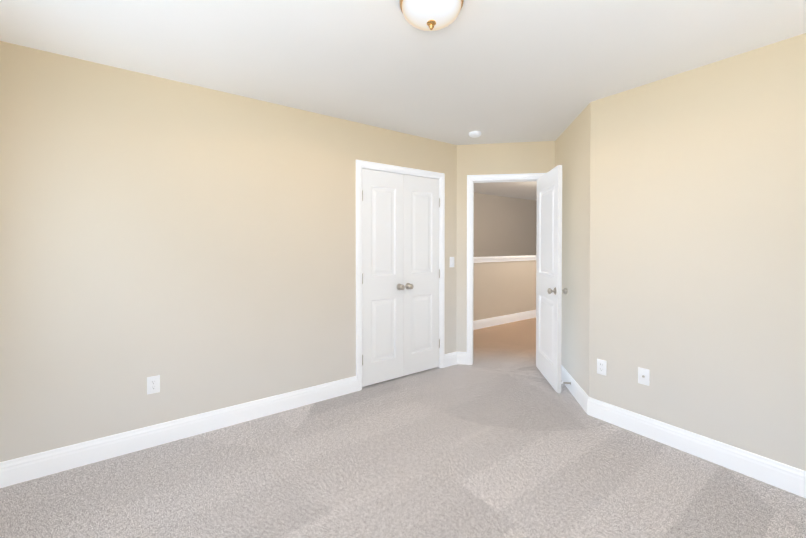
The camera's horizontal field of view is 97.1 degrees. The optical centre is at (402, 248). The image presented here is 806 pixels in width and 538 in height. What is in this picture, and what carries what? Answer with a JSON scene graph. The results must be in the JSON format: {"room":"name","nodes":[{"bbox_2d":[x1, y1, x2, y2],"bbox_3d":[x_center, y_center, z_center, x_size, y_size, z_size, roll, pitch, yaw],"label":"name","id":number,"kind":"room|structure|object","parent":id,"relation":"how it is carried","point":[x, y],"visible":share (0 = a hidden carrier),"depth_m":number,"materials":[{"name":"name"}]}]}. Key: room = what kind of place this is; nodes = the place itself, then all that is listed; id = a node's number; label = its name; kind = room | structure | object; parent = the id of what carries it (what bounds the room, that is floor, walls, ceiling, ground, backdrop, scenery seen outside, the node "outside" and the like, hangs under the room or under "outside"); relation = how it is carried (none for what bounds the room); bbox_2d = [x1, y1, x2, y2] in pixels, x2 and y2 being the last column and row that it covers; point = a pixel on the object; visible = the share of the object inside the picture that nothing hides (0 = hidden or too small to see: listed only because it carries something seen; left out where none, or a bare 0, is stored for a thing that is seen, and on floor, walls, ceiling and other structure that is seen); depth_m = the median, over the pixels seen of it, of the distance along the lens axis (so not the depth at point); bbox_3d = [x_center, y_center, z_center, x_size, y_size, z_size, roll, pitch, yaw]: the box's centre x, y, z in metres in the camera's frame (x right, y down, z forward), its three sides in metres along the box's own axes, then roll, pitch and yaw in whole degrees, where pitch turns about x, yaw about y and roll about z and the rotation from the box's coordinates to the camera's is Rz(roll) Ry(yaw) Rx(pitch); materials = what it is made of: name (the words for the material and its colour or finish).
{"room":"empty bedroom","nodes":[
{"label":"empty bedroom","id":0,"kind":"room"},
{"bbox_2d":[0,41,456,461],"bbox_3d":[-0.872,0.076,2.979,3.775,2.440,0.115,0,1,-36],"label":"wall","id":1,"kind":"structure","parent":0,"point":[193,247],"depth_m":2.38,"materials":[{"name":"paint"}]},
{"bbox_2d":[147,375,159,394],"bbox_3d":[-1.648,0.898,2.351,0.070,0.114,0.008,0,1,-36],"label":"electrical outlet","id":2,"kind":"object","parent":1,"relation":"attached to","point":[153,384],"visible":1,"depth_m":2.35,"materials":[{"name":"white plastic"}]},
{"bbox_2d":[362,169,404,386],"bbox_3d":[-0.179,0.266,3.392,0.478,2.010,0.103,0,1,-36],"label":"closet door","id":3,"kind":"structure","parent":1,"relation":"in","point":[383,287],"depth_m":3.40,"materials":[{"name":"white wood"}]},
{"bbox_2d":[356,160,444,390],"bbox_3d":[-0.022,0.239,3.585,1.074,2.100,0.132,0,1,-36],"label":"trim","id":4,"kind":"structure","parent":1,"relation":"attached to","point":[361,165],"depth_m":3.34,"materials":[{"name":"white wood"}]},
{"bbox_2d":[0,310,805,497],"bbox_3d":[2.798,1.215,4.151,10.850,0.136,4.310,0,1,-36],"label":"baseboard","id":5,"kind":"structure","parent":1,"relation":"attached to","point":[788,478],"depth_m":2.34,"materials":[{"name":"white wood"}]},
{"bbox_2d":[404,175,439,375],"bbox_3d":[0.211,0.263,3.673,0.478,2.010,0.103,0,1,-36],"label":"closet door","id":6,"kind":"structure","parent":1,"relation":"in","point":[421,273],"depth_m":3.68,"materials":[{"name":"white wood"}]},
{"bbox_2d":[450,257,453,266],"bbox_3d":[0.543,0.145,3.926,0.070,0.114,0.012,0,1,-36],"label":"light switch","id":7,"kind":"object","parent":1,"relation":"attached to","point":[451,261],"visible":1,"depth_m":3.92,"materials":[{"name":"white plastic"}]},
{"bbox_2d":[0,317,805,537],"bbox_3d":[2.300,1.327,4.711,11.200,0.100,6.300,0,1,-36],"label":"floor","id":8,"kind":"structure","parent":0,"point":[500,437],"depth_m":2.02,"materials":[{"name":"carpet"}]},
{"bbox_2d":[0,0,805,200],"bbox_3d":[2.300,-1.213,4.684,11.200,0.100,6.300,0,1,-36],"label":"ceiling","id":9,"kind":"structure","parent":0,"point":[503,71],"depth_m":2.01,"materials":[{"name":"paint"}]},
{"bbox_2d":[399,0,463,30],"bbox_3d":[0.128,-1.057,1.601,0.288,0.144,0.288,0,1,-36],"label":"ceiling light","id":10,"kind":"object","parent":9,"relation":"attached to","point":[429,15],"visible":1,"depth_m":1.56,"materials":[{"name":"white glass"}]},
{"bbox_2d":[469,131,480,137],"bbox_3d":[0.715,-1.133,3.529,0.124,0.034,0.124,0,1,-36],"label":"smoke detector","id":11,"kind":"object","parent":9,"relation":"attached to","point":[473,134],"visible":1,"depth_m":3.49,"materials":[{"name":"white plastic"}]},
{"bbox_2d":[473,255,535,320],"bbox_3d":[2.984,0.685,7.010,7.190,1.135,0.175,0,1,-36],"label":"wall","id":12,"kind":"structure","parent":0,"point":[504,285],"depth_m":6.01,"materials":[{"name":"paint"}]},
{"bbox_2d":[474,193,536,256],"bbox_3d":[2.122,0.020,8.095,7.305,2.440,0.115,0,1,-36],"label":"wall","id":13,"kind":"structure","parent":0,"point":[505,226],"depth_m":8.16,"materials":[{"name":"paint"}]},
{"bbox_2d":[456,141,554,351],"bbox_3d":[1.177,0.065,3.937,1.154,2.440,0.115,0,1,9],"label":"wall","id":14,"kind":"structure","parent":0,"point":[508,158],"depth_m":3.93,"materials":[{"name":"paint"}]},
{"bbox_2d":[467,173,545,364],"bbox_3d":[1.134,0.235,3.946,0.841,2.100,0.150,0,1,9],"label":"trim","id":15,"kind":"structure","parent":14,"relation":"attached to","point":[496,178],"depth_m":3.93,"materials":[{"name":"white wood"}]},
{"bbox_2d":[536,165,567,392],"bbox_3d":[1.418,0.265,3.475,0.531,2.010,0.561,0,1,-36],"label":"entry door","id":16,"kind":"structure","parent":14,"relation":"in","point":[549,290],"depth_m":3.37,"materials":[{"name":"white wood"}]},
{"bbox_2d":[555,102,590,395],"bbox_3d":[1.599,0.072,3.285,0.115,2.440,1.040,0,1,9],"label":"wall","id":17,"kind":"structure","parent":0,"point":[572,149],"depth_m":3.10,"materials":[{"name":"paint"}]},
{"bbox_2d":[589,33,805,470],"bbox_3d":[2.079,0.086,2.023,0.115,2.440,1.955,0,1,-36],"label":"wall","id":18,"kind":"structure","parent":0,"point":[697,303],"depth_m":2.19,"materials":[{"name":"paint"}]},
{"bbox_2d":[597,359,606,375],"bbox_3d":[1.513,0.901,2.710,0.008,0.114,0.070,0,1,-36],"label":"electrical outlet","id":19,"kind":"object","parent":18,"relation":"attached to","point":[601,367],"visible":1,"depth_m":2.71,"materials":[{"name":"white plastic"}]},
{"bbox_2d":[638,367,648,385],"bbox_3d":[1.674,0.889,2.478,0.018,0.114,0.070,0,1,-36],"label":"outlet","id":20,"kind":"object","parent":18,"relation":"attached to","point":[643,376],"visible":1,"depth_m":2.48,"materials":[{"name":"white plastic"}]}
]}

